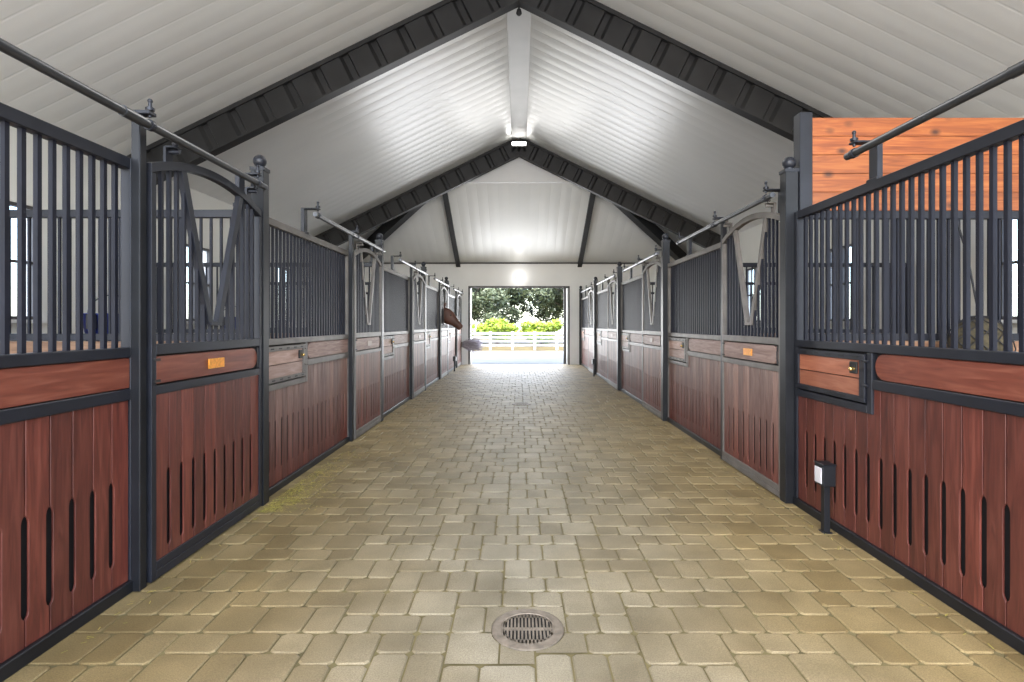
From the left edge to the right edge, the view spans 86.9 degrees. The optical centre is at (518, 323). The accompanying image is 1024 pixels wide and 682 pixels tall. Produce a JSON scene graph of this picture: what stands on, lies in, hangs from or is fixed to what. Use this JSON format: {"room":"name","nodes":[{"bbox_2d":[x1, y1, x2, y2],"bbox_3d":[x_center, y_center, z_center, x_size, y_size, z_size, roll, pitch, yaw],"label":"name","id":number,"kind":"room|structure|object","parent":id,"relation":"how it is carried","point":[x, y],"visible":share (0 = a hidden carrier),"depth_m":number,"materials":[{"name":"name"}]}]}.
{"room":"farm building","nodes":[
{"label":"farm building","id":0,"kind":"room"},
{"bbox_2d":[10,126,299,333],"bbox_3d":[-5.790,-0.464,8.350,0.180,3.827,21.100,0,0,0],"label":"wall","id":1,"kind":"structure","parent":0,"point":[201,201],"depth_m":7.08,"materials":[{"name":"beige paint"}]},
{"bbox_2d":[10,201,46,322],"bbox_3d":[-5.690,-0.695,5.950,0.180,1.370,1.020,0,0,0],"label":"window","id":2,"kind":"structure","parent":1,"relation":"in","point":[13,204],"depth_m":6.39,"materials":[{"name":"metal"}]},
{"bbox_2d":[187,244,208,322],"bbox_3d":[-5.690,-0.695,9.550,0.180,1.370,1.020,0,0,0],"label":"window","id":3,"kind":"structure","parent":1,"relation":"in","point":[204,249],"depth_m":9.54,"materials":[{"name":"metal"}]},
{"bbox_2d":[278,267,289,323],"bbox_3d":[-5.690,-0.695,13.150,0.180,1.370,1.020,0,0,0],"label":"window","id":4,"kind":"structure","parent":1,"relation":"in","point":[278,267],"depth_m":13.59,"materials":[{"name":"metal"}]},
{"bbox_2d":[365,264,655,303],"bbox_3d":[0.000,-0.900,18.810,11.400,4.600,0.220,0,0,0],"label":"wall","id":5,"kind":"structure","parent":0,"point":[587,272],"depth_m":18.70,"materials":[{"name":"white paint"}]},
{"bbox_2d":[462,333,484,354],"bbox_3d":[-1.630,0.686,18.425,0.890,0.784,0.306,0,0,11],"label":"tuft","id":6,"kind":"object","parent":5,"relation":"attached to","point":[472,344],"visible":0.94,"depth_m":18.42,"materials":[{"name":"plant"}]},
{"bbox_2d":[363,262,670,263],"bbox_3d":[0.000,-2.098,18.655,11.400,0.045,0.090,0,0,0],"label":"trim","id":7,"kind":"structure","parent":5,"relation":"attached to","point":[363,262],"depth_m":18.61,"materials":[{"name":"metal"}]},
{"bbox_2d":[459,264,578,364],"bbox_3d":[0.000,-0.343,18.675,4.160,3.485,0.050,0,0,0],"label":"wall","id":8,"kind":"structure","parent":5,"relation":"attached to","point":[469,274],"depth_m":18.65,"materials":[{"name":"white paint"}]},
{"bbox_2d":[468,286,569,364],"bbox_3d":[0.000,0.045,18.800,3.500,2.710,0.340,0,0,0],"label":"door frame","id":9,"kind":"structure","parent":5,"relation":"in","point":[566,289],"depth_m":18.67,"materials":[{"name":"metal"}]},
{"bbox_2d":[0,0,1023,261],"bbox_3d":[0.000,-3.578,8.260,11.440,2.970,20.920,0,0,0],"label":"ceiling","id":10,"kind":"structure","parent":0,"point":[447,106],"depth_m":8.84,"materials":[{"name":"metal"}]},
{"bbox_2d":[359,203,425,259],"bbox_3d":[-4.100,-2.894,16.640,0.220,1.910,4.318,0,0,-45],"label":"rafter","id":11,"kind":"object","parent":10,"relation":"attached to","point":[386,229],"visible":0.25,"depth_m":16.43,"materials":[{"name":"metal"}]},
{"bbox_2d":[442,192,459,266],"bbox_3d":[-2.090,-2.913,16.860,0.150,1.915,3.556,0,0,0],"label":"rafter","id":12,"kind":"object","parent":10,"relation":"attached to","point":[445,196],"visible":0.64,"depth_m":16.63,"materials":[{"name":"metal"}]},
{"bbox_2d":[127,0,833,184],"bbox_3d":[0.000,-3.539,7.780,11.340,3.212,0.170,0,0,0],"label":"roof frame","id":13,"kind":"object","parent":10,"relation":"attached to","point":[444,21],"visible":0.77,"depth_m":7.72,"materials":[{"name":"metal"}]},
{"bbox_2d":[314,140,720,247],"bbox_3d":[0.000,-3.539,14.860,11.340,3.212,0.170,0,0,0],"label":"roof frame","id":14,"kind":"object","parent":10,"relation":"attached to","point":[494,158],"visible":0.84,"depth_m":14.80,"materials":[{"name":"metal"}]},
{"bbox_2d":[507,8,530,140],"bbox_3d":[0.000,-5.057,6.415,0.400,0.040,17.230,0,0,0],"label":"trim","id":15,"kind":"structure","parent":10,"relation":"attached to","point":[518,27],"depth_m":10.62,"materials":[{"name":"metal"}]},
{"bbox_2d":[578,192,595,266],"bbox_3d":[2.090,-2.913,16.860,0.150,1.915,3.556,0,0,0],"label":"rafter","id":16,"kind":"object","parent":10,"relation":"attached to","point":[592,196],"visible":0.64,"depth_m":16.63,"materials":[{"name":"metal"}]},
{"bbox_2d":[612,203,686,259],"bbox_3d":[4.100,-2.894,16.640,0.220,1.910,4.318,0,0,45],"label":"rafter","id":17,"kind":"object","parent":10,"relation":"attached to","point":[652,230],"visible":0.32,"depth_m":16.59,"materials":[{"name":"metal"}]},
{"bbox_2d":[3,364,1023,681],"bbox_3d":[0.000,1.439,8.375,11.400,0.082,21.150,0,0,0],"label":"floor","id":18,"kind":"structure","parent":0,"point":[465,508],"depth_m":2.94,"materials":[{"name":"stone"}]},
{"bbox_2d":[0,102,132,681],"bbox_3d":[-2.041,0.265,1.757,0.109,2.270,2.210,0,0,0],"label":"panel","id":19,"kind":"object","parent":18,"relation":"on","point":[65,415],"visible":0.97,"depth_m":2.40,"materials":[{"name":"wood"}]},
{"bbox_2d":[0,121,117,354],"bbox_3d":[-2.058,-0.345,1.757,0.020,0.950,2.004,0,0,0],"label":"grille","id":20,"kind":"object","parent":19,"relation":"attached to","point":[38,132],"depth_m":2.39,"materials":[{"name":"metal"}]},
{"bbox_2d":[0,38,267,208],"bbox_3d":[-1.990,-1.016,2.800,0.189,0.321,2.600,0,0,0],"label":"door track","id":21,"kind":"object","parent":19,"relation":"attached to","point":[138,117],"visible":0.87,"depth_m":2.65,"materials":[{"name":"grey metal"}]},
{"bbox_2d":[146,142,261,582],"bbox_3d":[-1.971,0.175,3.518,0.092,2.426,1.245,0,0,0],"label":"door","id":22,"kind":"structure","parent":21,"relation":"hanging from","point":[204,398],"depth_m":3.28,"materials":[{"name":"wood"}]},
{"bbox_2d":[158,170,253,343],"bbox_3d":[-1.992,-0.391,3.518,0.020,1.011,1.048,0,0,0],"label":"grille","id":23,"kind":"object","parent":22,"relation":"attached to","point":[181,182],"depth_m":3.34,"materials":[{"name":"metal"}]},
{"bbox_2d":[10,210,245,353],"bbox_3d":[-3.888,0.258,4.200,3.615,2.285,0.050,0,0,0],"label":"wall","id":24,"kind":"structure","parent":18,"relation":"on","point":[200,214],"depth_m":4.19,"materials":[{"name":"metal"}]},
{"bbox_2d":[83,295,107,333],"bbox_3d":[-3.360,0.008,4.449,0.424,0.504,0.447,0,0,0],"label":"bucket","id":25,"kind":"object","parent":24,"relation":"hanging from","point":[85,315],"visible":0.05,"depth_m":4.28,"materials":[{"name":"plastic"}]},
{"bbox_2d":[131,121,145,591],"bbox_3d":[-2.005,0.159,2.849,0.060,2.482,0.065,0,0,0],"label":"post","id":26,"kind":"object","parent":18,"relation":"on","point":[138,133],"visible":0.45,"depth_m":2.82,"materials":[{"name":"black metal"}]},
{"bbox_2d":[249,155,269,505],"bbox_3d":[-2.015,0.043,4.200,0.110,2.715,0.106,0,0,0],"label":"post","id":27,"kind":"object","parent":18,"relation":"on","point":[261,199],"visible":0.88,"depth_m":4.18,"materials":[{"name":"black metal"}]},
{"bbox_2d":[156,263,371,338],"bbox_3d":[-3.888,0.258,7.800,3.615,2.285,0.050,0,0,0],"label":"wall","id":28,"kind":"structure","parent":18,"relation":"on","point":[205,265],"depth_m":7.79,"materials":[{"name":"paint"}]},
{"bbox_2d":[269,217,348,496],"bbox_3d":[-2.041,0.265,5.357,0.109,2.270,2.210,0,0,0],"label":"panel","id":29,"kind":"object","parent":18,"relation":"on","point":[308,373],"visible":0.91,"depth_m":5.18,"materials":[{"name":"wood"}]},
{"bbox_2d":[269,225,344,338],"bbox_3d":[-2.058,-0.345,5.357,0.020,0.950,2.004,0,0,0],"label":"grille","id":30,"kind":"object","parent":29,"relation":"attached to","point":[322,264],"depth_m":5.24,"materials":[{"name":"metal"}]},
{"bbox_2d":[301,201,385,262],"bbox_3d":[-1.990,-1.016,6.400,0.189,0.321,2.600,0,0,0],"label":"door track","id":31,"kind":"object","parent":29,"relation":"attached to","point":[317,215],"visible":0.93,"depth_m":5.58,"materials":[{"name":"grey metal"}]},
{"bbox_2d":[354,241,381,438],"bbox_3d":[-1.971,0.175,7.117,0.092,2.426,1.245,0,0,0],"label":"door","id":32,"kind":"structure","parent":31,"relation":"hanging from","point":[367,323],"depth_m":7.01,"materials":[{"name":"wood"}]},
{"bbox_2d":[356,253,378,332],"bbox_3d":[-1.992,-0.391,7.117,0.020,1.011,1.048,0,0,0],"label":"grille","id":33,"kind":"object","parent":32,"relation":"attached to","point":[367,321],"depth_m":7.02,"materials":[{"name":"metal"}]},
{"bbox_2d":[270,282,419,328],"bbox_3d":[-3.888,0.258,11.400,3.615,2.285,0.050,0,0,0],"label":"wall","id":34,"kind":"structure","parent":18,"relation":"on","point":[366,283],"depth_m":11.37,"materials":[{"name":"paint"}]},
{"bbox_2d":[278,285,368,327],"bbox_3d":[-3.888,-0.375,11.400,3.475,0.910,0.017,0,0,0],"label":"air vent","id":35,"kind":"object","parent":34,"relation":"in","point":[278,285],"depth_m":11.39,"materials":[{"name":"metal"}]},
{"bbox_2d":[348,234,353,441],"bbox_3d":[-2.005,0.159,6.449,0.060,2.482,0.065,0,0,0],"label":"post","id":36,"kind":"object","parent":18,"relation":"on","point":[350,238],"visible":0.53,"depth_m":6.42,"materials":[{"name":"black metal"}]},
{"bbox_2d":[375,233,383,420],"bbox_3d":[-2.015,0.043,7.800,0.110,2.715,0.106,0,0,0],"label":"post","id":37,"kind":"object","parent":18,"relation":"on","point":[379,236],"visible":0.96,"depth_m":7.77,"materials":[{"name":"black metal"}]},
{"bbox_2d":[384,266,409,416],"bbox_3d":[-2.041,0.265,8.957,0.109,2.270,2.210,0,0,0],"label":"panel","id":38,"kind":"object","parent":18,"relation":"on","point":[396,284],"visible":0.77,"depth_m":8.99,"materials":[{"name":"wood"}]},
{"bbox_2d":[384,271,407,331],"bbox_3d":[-2.058,-0.345,8.957,0.020,0.950,2.004,0,0,0],"label":"grille","id":39,"kind":"object","parent":38,"relation":"attached to","point":[395,283],"depth_m":8.98,"materials":[{"name":"metal"}]},
{"bbox_2d":[391,252,427,282],"bbox_3d":[-1.990,-1.016,10.000,0.189,0.321,2.600,0,0,0],"label":"door track","id":40,"kind":"object","parent":38,"relation":"attached to","point":[400,254],"visible":0.92,"depth_m":9.30,"materials":[{"name":"grey metal"}]},
{"bbox_2d":[413,270,425,397],"bbox_3d":[-1.971,0.175,10.717,0.092,2.426,1.245,0,0,0],"label":"door","id":41,"kind":"structure","parent":40,"relation":"hanging from","point":[418,315],"depth_m":10.63,"materials":[{"name":"metal"}]},
{"bbox_2d":[414,278,423,329],"bbox_3d":[-1.992,-0.391,10.717,0.020,1.011,1.048,0,0,0],"label":"grille","id":42,"kind":"object","parent":41,"relation":"attached to","point":[418,314],"depth_m":10.79,"materials":[{"name":"metal"}]},
{"bbox_2d":[410,267,412,398],"bbox_3d":[-2.005,0.159,10.050,0.060,2.482,0.065,0,0,0],"label":"post","id":43,"kind":"object","parent":18,"relation":"on","point":[411,268],"visible":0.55,"depth_m":10.02,"materials":[{"name":"black metal"}]},
{"bbox_2d":[420,262,425,389],"bbox_3d":[-2.015,0.043,11.400,0.110,2.715,0.106,0,0,0],"label":"post","id":44,"kind":"object","parent":18,"relation":"on","point":[423,264],"visible":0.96,"depth_m":11.36,"materials":[{"name":"black metal"}]},
{"bbox_2d":[426,284,438,387],"bbox_3d":[-2.041,0.265,12.557,0.109,2.270,2.210,0,0,0],"label":"panel","id":45,"kind":"object","parent":18,"relation":"on","point":[432,294],"visible":0.8,"depth_m":12.73,"materials":[{"name":"metal"}]},
{"bbox_2d":[426,288,436,328],"bbox_3d":[-2.058,-0.345,12.557,0.020,0.950,2.004,0,0,0],"label":"grille","id":46,"kind":"object","parent":45,"relation":"attached to","point":[431,293],"depth_m":12.66,"materials":[{"name":"metal"}]},
{"bbox_2d":[428,273,449,292],"bbox_3d":[-1.990,-1.016,13.600,0.189,0.321,2.600,0,0,0],"label":"door track","id":47,"kind":"object","parent":45,"relation":"attached to","point":[436,279],"visible":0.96,"depth_m":13.21,"materials":[{"name":"grey metal"}]},
{"bbox_2d":[441,284,448,378],"bbox_3d":[-1.971,0.175,14.318,0.092,2.426,1.245,0,0,0],"label":"door","id":48,"kind":"structure","parent":47,"relation":"hanging from","point":[444,327],"depth_m":14.26,"materials":[{"name":"metal"}]},
{"bbox_2d":[441,291,446,327],"bbox_3d":[-1.992,-0.391,14.318,0.020,1.011,1.048,0,0,0],"label":"grille","id":49,"kind":"object","parent":48,"relation":"attached to","point":[444,325],"depth_m":14.20,"materials":[{"name":"metal"}]},
{"bbox_2d":[439,282,440,378],"bbox_3d":[-2.005,0.159,13.649,0.060,2.482,0.065,0,0,0],"label":"post","id":50,"kind":"object","parent":18,"relation":"on","point":[439,282],"visible":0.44,"depth_m":13.62,"materials":[{"name":"black metal"}]},
{"bbox_2d":[448,294,455,372],"bbox_3d":[-2.041,0.265,16.157,0.109,2.270,2.210,0,0,0],"label":"panel","id":51,"kind":"object","parent":18,"relation":"on","point":[451,299],"visible":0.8,"depth_m":16.32,"materials":[{"name":"metal"}]},
{"bbox_2d":[448,296,454,327],"bbox_3d":[-2.058,-0.345,16.157,0.020,0.950,2.004,0,0,0],"label":"grille","id":52,"kind":"object","parent":51,"relation":"attached to","point":[451,299],"depth_m":16.40,"materials":[{"name":"metal"}]},
{"bbox_2d":[449,286,462,296],"bbox_3d":[-1.990,-1.016,17.200,0.189,0.321,2.600,0,0,0],"label":"door track","id":53,"kind":"object","parent":51,"relation":"attached to","point":[457,290],"visible":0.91,"depth_m":16.79,"materials":[{"name":"grey metal"}]},
{"bbox_2d":[457,292,461,366],"bbox_3d":[-1.971,0.175,17.918,0.092,2.426,1.245,0,0,0],"label":"door","id":54,"kind":"structure","parent":53,"relation":"hanging from","point":[459,299],"depth_m":17.95,"materials":[{"name":"metal"}]},
{"bbox_2d":[444,302,462,329],"bbox_3d":[-3.295,0.414,14.373,3.607,1.981,0.648,0,0,-2],"label":"horse","id":55,"kind":"object","parent":18,"relation":"on","point":[450,318],"visible":0.1,"depth_m":14.25},
{"bbox_2d":[455,291,456,367],"bbox_3d":[-2.005,0.159,17.250,0.060,2.482,0.065,0,0,0],"label":"post","id":56,"kind":"object","parent":18,"relation":"on","point":[455,291],"visible":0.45,"depth_m":17.22,"materials":[{"name":"black metal"}]},
{"bbox_2d":[512,402,530,405],"bbox_3d":[0.040,1.400,9.450,0.332,0.012,0.332,0,0,0],"label":"floor drain","id":57,"kind":"object","parent":18,"relation":"on","point":[517,403],"visible":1,"depth_m":9.47,"materials":[{"name":"metal"}]},
{"bbox_2d":[492,609,563,650],"bbox_3d":[0.040,1.400,2.480,0.332,0.012,0.332,0,0,0],"label":"floor drain","id":58,"kind":"object","parent":18,"relation":"on","point":[520,629],"visible":1,"depth_m":2.47,"materials":[{"name":"metal"}]},
{"bbox_2d":[62,370,993,652],"bbox_3d":[0.048,1.395,10.143,4.038,0.005,15.715,0,0,0],"label":"moss","id":59,"kind":"object","parent":18,"relation":"on","point":[295,489],"visible":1,"depth_m":4.34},
{"bbox_2d":[579,286,581,364],"bbox_3d":[2.125,0.043,18.570,0.110,2.715,0.106,0,0,0],"label":"post","id":60,"kind":"object","parent":18,"relation":"on","point":[580,287],"visible":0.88,"depth_m":18.52,"materials":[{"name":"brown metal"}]},
{"bbox_2d":[581,295,591,368],"bbox_3d":[2.151,0.265,17.413,0.109,2.270,2.210,0,0,0],"label":"panel","id":61,"kind":"object","parent":18,"relation":"on","point":[584,301],"visible":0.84,"depth_m":17.73,"materials":[{"name":"metal"}]},
{"bbox_2d":[582,298,587,327],"bbox_3d":[2.168,-0.345,17.413,0.020,0.950,2.004,0,0,0],"label":"grille","id":62,"kind":"object","parent":61,"relation":"attached to","point":[584,300],"depth_m":17.58,"materials":[{"name":"metal"}]},
{"bbox_2d":[581,282,592,297],"bbox_3d":[2.100,-1.016,16.370,0.189,0.321,2.600,0,0,0],"label":"door track","id":63,"kind":"object","parent":61,"relation":"attached to","point":[585,290],"visible":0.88,"depth_m":16.34,"materials":[{"name":"grey metal"}]},
{"bbox_2d":[587,287,593,372],"bbox_3d":[2.081,0.175,15.652,0.092,2.426,1.245,0,0,0],"label":"door","id":64,"kind":"structure","parent":63,"relation":"hanging from","point":[590,313],"depth_m":15.74,"materials":[{"name":"metal"}]},
{"bbox_2d":[589,294,593,327],"bbox_3d":[2.102,-0.391,15.652,0.020,1.011,1.048,0,0,0],"label":"grille","id":65,"kind":"object","parent":64,"relation":"attached to","point":[591,313],"depth_m":15.55,"materials":[{"name":"metal"}]},
{"bbox_2d":[592,359,595,375],"bbox_3d":[2.002,1.166,14.450,0.097,0.468,0.120,0,0,0],"label":"post","id":66,"kind":"object","parent":18,"relation":"on","point":[593,360],"visible":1,"depth_m":14.40,"materials":[{"name":"black metal"}]},
{"bbox_2d":[593,277,597,374],"bbox_3d":[2.125,0.043,14.990,0.110,2.715,0.106,0,0,0],"label":"post","id":67,"kind":"object","parent":18,"relation":"on","point":[595,278],"visible":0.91,"depth_m":14.94,"materials":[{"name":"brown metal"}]},
{"bbox_2d":[596,288,606,380],"bbox_3d":[2.151,0.265,13.833,0.109,2.270,2.210,0,0,0],"label":"panel","id":68,"kind":"object","parent":18,"relation":"on","point":[601,296],"visible":0.8,"depth_m":14.07,"materials":[{"name":"metal"}]},
{"bbox_2d":[598,291,606,328],"bbox_3d":[2.168,-0.345,13.833,0.020,0.950,2.004,0,0,0],"label":"grille","id":69,"kind":"object","parent":68,"relation":"attached to","point":[602,295],"depth_m":14.01,"materials":[{"name":"metal"}]},
{"bbox_2d":[596,269,616,290],"bbox_3d":[2.100,-1.016,12.790,0.189,0.321,2.600,0,0,0],"label":"door track","id":70,"kind":"object","parent":68,"relation":"attached to","point":[613,275],"visible":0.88,"depth_m":12.74,"materials":[{"name":"grey metal"}]},
{"bbox_2d":[607,276,616,388],"bbox_3d":[2.081,0.175,12.072,0.092,2.426,1.245,0,0,0],"label":"door","id":71,"kind":"structure","parent":70,"relation":"hanging from","point":[611,308],"depth_m":12.17,"materials":[{"name":"metal"}]},
{"bbox_2d":[609,285,616,328],"bbox_3d":[2.102,-0.391,12.072,0.020,1.011,1.048,0,0,0],"label":"grille","id":72,"kind":"object","parent":71,"relation":"attached to","point":[612,307],"depth_m":12.05,"materials":[{"name":"metal"}]},
{"bbox_2d":[617,262,622,390],"bbox_3d":[2.125,0.043,11.410,0.110,2.715,0.106,0,0,0],"label":"post","id":73,"kind":"object","parent":18,"relation":"on","point":[619,267],"visible":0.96,"depth_m":11.36,"materials":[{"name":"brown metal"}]},
{"bbox_2d":[620,274,641,403],"bbox_3d":[2.151,0.265,10.253,0.109,2.270,2.210,0,0,0],"label":"panel","id":74,"kind":"object","parent":18,"relation":"on","point":[631,289],"visible":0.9,"depth_m":10.28,"materials":[{"name":"metal"}]},
{"bbox_2d":[623,278,641,330],"bbox_3d":[2.168,-0.345,10.253,0.020,0.950,2.004,0,0,0],"label":"grille","id":75,"kind":"object","parent":74,"relation":"attached to","point":[632,288],"depth_m":10.28,"materials":[{"name":"metal"}]},
{"bbox_2d":[622,245,660,278],"bbox_3d":[2.100,-1.016,9.210,0.189,0.321,2.600,0,0,0],"label":"door track","id":76,"kind":"object","parent":74,"relation":"attached to","point":[655,248],"visible":0.85,"depth_m":9.16,"materials":[{"name":"grey metal"}]},
{"bbox_2d":[642,255,660,417],"bbox_3d":[2.081,0.175,8.492,0.092,2.426,1.245,0,0,0],"label":"door","id":77,"kind":"structure","parent":76,"relation":"hanging from","point":[651,321],"depth_m":8.51,"materials":[{"name":"wood"}]},
{"bbox_2d":[644,265,660,330],"bbox_3d":[2.102,-0.391,8.492,0.020,1.011,1.048,0,0,0],"label":"grille","id":78,"kind":"object","parent":77,"relation":"attached to","point":[652,320],"depth_m":8.46,"materials":[{"name":"metal"}]},
{"bbox_2d":[661,233,669,420],"bbox_3d":[2.125,0.043,7.830,0.110,2.715,0.106,0,0,0],"label":"post","id":79,"kind":"object","parent":18,"relation":"on","point":[665,243],"visible":0.98,"depth_m":7.78,"materials":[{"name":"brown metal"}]},
{"bbox_2d":[667,242,720,455],"bbox_3d":[2.151,0.265,6.673,0.109,2.270,2.210,0,0,0],"label":"panel","id":80,"kind":"object","parent":18,"relation":"on","point":[694,280],"visible":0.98,"depth_m":6.55,"materials":[{"name":"wood"}]},
{"bbox_2d":[671,249,720,334],"bbox_3d":[2.168,-0.345,6.673,0.020,0.950,2.004,0,0,0],"label":"grille","id":81,"kind":"object","parent":80,"relation":"attached to","point":[695,278],"depth_m":6.55,"materials":[{"name":"metal"}]},
{"bbox_2d":[676,181,779,255],"bbox_3d":[2.100,-1.016,5.630,0.189,0.321,2.600,0,0,0],"label":"door track","id":82,"kind":"object","parent":80,"relation":"attached to","point":[767,197],"visible":0.84,"depth_m":5.24,"materials":[{"name":"grey metal"}]},
{"bbox_2d":[722,199,779,497],"bbox_3d":[2.081,0.175,4.912,0.092,2.426,1.245,0,0,0],"label":"door","id":83,"kind":"structure","parent":82,"relation":"hanging from","point":[750,358],"depth_m":4.83,"materials":[{"name":"wood"}]},
{"bbox_2d":[727,218,778,337],"bbox_3d":[2.102,-0.391,4.912,0.020,1.011,1.048,0,0,0],"label":"grille","id":84,"kind":"object","parent":83,"relation":"attached to","point":[740,324],"depth_m":4.74,"materials":[{"name":"metal"}]},
{"bbox_2d":[650,282,767,328],"bbox_3d":[3.938,0.258,11.410,3.505,2.285,0.050,0,0,0],"label":"wall","id":85,"kind":"structure","parent":18,"relation":"on","point":[651,283],"depth_m":11.40,"materials":[{"name":"paint"}]},
{"bbox_2d":[652,285,750,314],"bbox_3d":[3.938,-0.375,11.410,3.363,0.910,0.017,0,0,0],"label":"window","id":86,"kind":"structure","parent":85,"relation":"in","point":[652,285],"depth_m":11.40,"materials":[{"name":"metal"}]},
{"bbox_2d":[721,222,726,458],"bbox_3d":[2.115,0.159,5.580,0.060,2.482,0.065,0,0,0],"label":"post","id":87,"kind":"object","parent":18,"relation":"on","point":[723,229],"visible":0.19,"depth_m":5.58,"materials":[{"name":"black metal"}]},
{"bbox_2d":[779,157,798,503],"bbox_3d":[2.125,0.043,4.250,0.110,2.715,0.106,0,0,0],"label":"post","id":88,"kind":"object","parent":18,"relation":"on","point":[789,174],"visible":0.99,"depth_m":4.20,"materials":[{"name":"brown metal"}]},
{"bbox_2d":[743,263,905,336],"bbox_3d":[3.938,0.258,7.830,3.505,2.285,0.050,0,0,0],"label":"wall","id":89,"kind":"structure","parent":18,"relation":"on","point":[746,265],"depth_m":7.82,"materials":[{"name":"paint"}]},
{"bbox_2d":[814,461,836,533],"bbox_3d":[2.057,1.166,3.630,0.097,0.468,0.120,0,0,0],"label":"post","id":90,"kind":"object","parent":18,"relation":"on","point":[825,471],"visible":1,"depth_m":3.61,"materials":[{"name":"black metal"}]},
{"bbox_2d":[793,119,1023,654],"bbox_3d":[2.151,0.265,3.093,0.109,2.270,2.210,0,0,0],"label":"panel","id":91,"kind":"object","parent":18,"relation":"on","point":[925,444],"visible":1,"depth_m":2.87,"materials":[{"name":"wood"}]},
{"bbox_2d":[804,135,1023,352],"bbox_3d":[2.168,-0.345,3.093,0.020,0.950,2.004,0,0,0],"label":"grille","id":92,"kind":"object","parent":91,"relation":"attached to","point":[992,144],"depth_m":2.91,"materials":[{"name":"metal"}]},
{"bbox_2d":[843,60,1023,184],"bbox_3d":[2.100,-1.016,2.050,0.189,0.321,2.600,0,0,0],"label":"door track","id":93,"kind":"object","parent":91,"relation":"attached to","point":[875,146],"visible":0.92,"depth_m":2.77,"materials":[{"name":"grey metal"}]},
{"bbox_2d":[808,211,1018,351],"bbox_3d":[3.938,0.258,4.250,3.505,2.285,0.050,0,0,0],"label":"wall","id":94,"kind":"structure","parent":18,"relation":"on","point":[1015,214],"depth_m":4.24,"materials":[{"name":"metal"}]},
{"bbox_2d":[794,112,1023,210],"bbox_3d":[3.938,-1.268,4.250,3.505,0.764,0.100,0,0,0],"label":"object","id":95,"kind":"structure","parent":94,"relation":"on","point":[820,144],"depth_m":4.23,"materials":[{"name":"brown wood"}]},
{"bbox_2d":[946,222,1015,351],"bbox_3d":[3.400,-0.238,3.990,0.413,1.328,0.384,0,0,38],"label":"net","id":96,"kind":"object","parent":94,"relation":"hanging from","point":[972,318],"visible":0.17,"depth_m":3.90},
{"bbox_2d":[470,157,567,181],"bbox_3d":[0.000,-4.545,15.060,4.939,1.210,0.040,0,0,0],"label":"wall","id":97,"kind":"structure","parent":0,"point":[518,169],"depth_m":15.04,"materials":[{"name":"white paint"}]},
{"bbox_2d":[468,182,569,182],"bbox_3d":[0.000,-3.938,15.015,4.939,0.025,0.070,0,0,0],"label":"trim","id":98,"kind":"structure","parent":97,"relation":"attached to","point":[468,182],"depth_m":14.98,"materials":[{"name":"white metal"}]},
{"bbox_2d":[512,138,525,146],"bbox_3d":[0.000,-4.935,14.656,0.400,0.230,0.108,0,0,0],"label":"light","id":99,"kind":"object","parent":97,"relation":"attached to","point":[514,144],"visible":1,"depth_m":14.60,"materials":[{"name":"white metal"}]},
{"bbox_2d":[516,7,521,15],"bbox_3d":[0.000,-4.765,7.950,0.090,0.450,0.090,0,0,0],"label":"sensor","id":100,"kind":"object","parent":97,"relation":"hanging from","point":[518,12],"visible":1,"depth_m":7.92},
{"bbox_2d":[692,115,1023,332],"bbox_3d":[5.790,-0.464,8.350,0.180,3.827,21.100,0,0,0],"label":"wall","id":101,"kind":"structure","parent":0,"point":[750,238],"depth_m":8.54,"materials":[{"name":"beige paint"}]},
{"bbox_2d":[747,267,756,305],"bbox_3d":[5.700,-0.695,13.150,0.160,1.370,1.020,0,0,0],"label":"window","id":102,"kind":"structure","parent":101,"relation":"in","point":[754,268],"depth_m":13.59,"materials":[{"name":"metal"}]},
{"bbox_2d":[824,244,850,322],"bbox_3d":[5.700,-0.695,9.550,0.160,1.370,1.020,0,0,0],"label":"window","id":103,"kind":"structure","parent":101,"relation":"in","point":[849,244],"depth_m":9.54,"materials":[{"name":"metal"}]},
{"bbox_2d":[1001,220,1016,322],"bbox_3d":[5.700,-0.695,5.950,0.160,1.370,1.020,0,0,0],"label":"window","id":104,"kind":"structure","parent":101,"relation":"in","point":[1014,318],"depth_m":6.39,"materials":[{"name":"metal"}]},
{"label":"outside","id":105,"kind":"structure","parent":0,"visible":0},
{"bbox_2d":[472,351,562,363],"bbox_3d":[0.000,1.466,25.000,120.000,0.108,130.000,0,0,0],"label":"ground","id":106,"kind":"structure","parent":105,"point":[482,357],"depth_m":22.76,"materials":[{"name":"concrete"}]},
{"bbox_2d":[474,334,562,350],"bbox_3d":[0.000,1.406,59.200,120.000,0.010,61.600,0,0,0],"label":"dry grass field","id":107,"kind":"structure","parent":106,"relation":"on","point":[494,348],"depth_m":32.20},
{"bbox_2d":[475,317,519,346],"bbox_3d":[-1.332,0.488,33.266,2.785,1.850,1.623,0,0,0],"label":"shrub","id":108,"kind":"object","parent":107,"relation":"on","point":[495,325],"visible":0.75,"depth_m":33.05,"materials":[{"name":"green plant"}]},
{"bbox_2d":[472,288,528,326],"bbox_3d":[-3.452,-1.887,38.012,8.443,6.670,6.398,0,0,18],"label":"oak tree","id":109,"kind":"object","parent":107,"relation":"on","point":[486,302],"visible":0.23,"depth_m":36.23,"materials":[{"name":"green plant"}]},
{"bbox_2d":[472,331,562,349],"bbox_3d":[0.250,0.900,29.185,23.500,1.000,0.170,0,0,0],"label":"fence","id":110,"kind":"object","parent":107,"relation":"on","point":[490,333],"visible":0.26,"depth_m":29.10,"materials":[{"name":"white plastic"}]},
{"bbox_2d":[504,288,562,322],"bbox_3d":[3.602,-1.790,39.851,10.495,6.475,8.216,0,0,15],"label":"oak tree","id":111,"kind":"object","parent":107,"relation":"on","point":[544,298],"visible":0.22,"depth_m":39.01,"materials":[{"name":"green plant"}]},
{"bbox_2d":[519,319,562,346],"bbox_3d":[1.381,0.526,33.331,2.822,1.778,1.642,0,0,0],"label":"shrub","id":112,"kind":"object","parent":107,"relation":"on","point":[538,326],"visible":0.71,"depth_m":33.03,"materials":[{"name":"green plant"}]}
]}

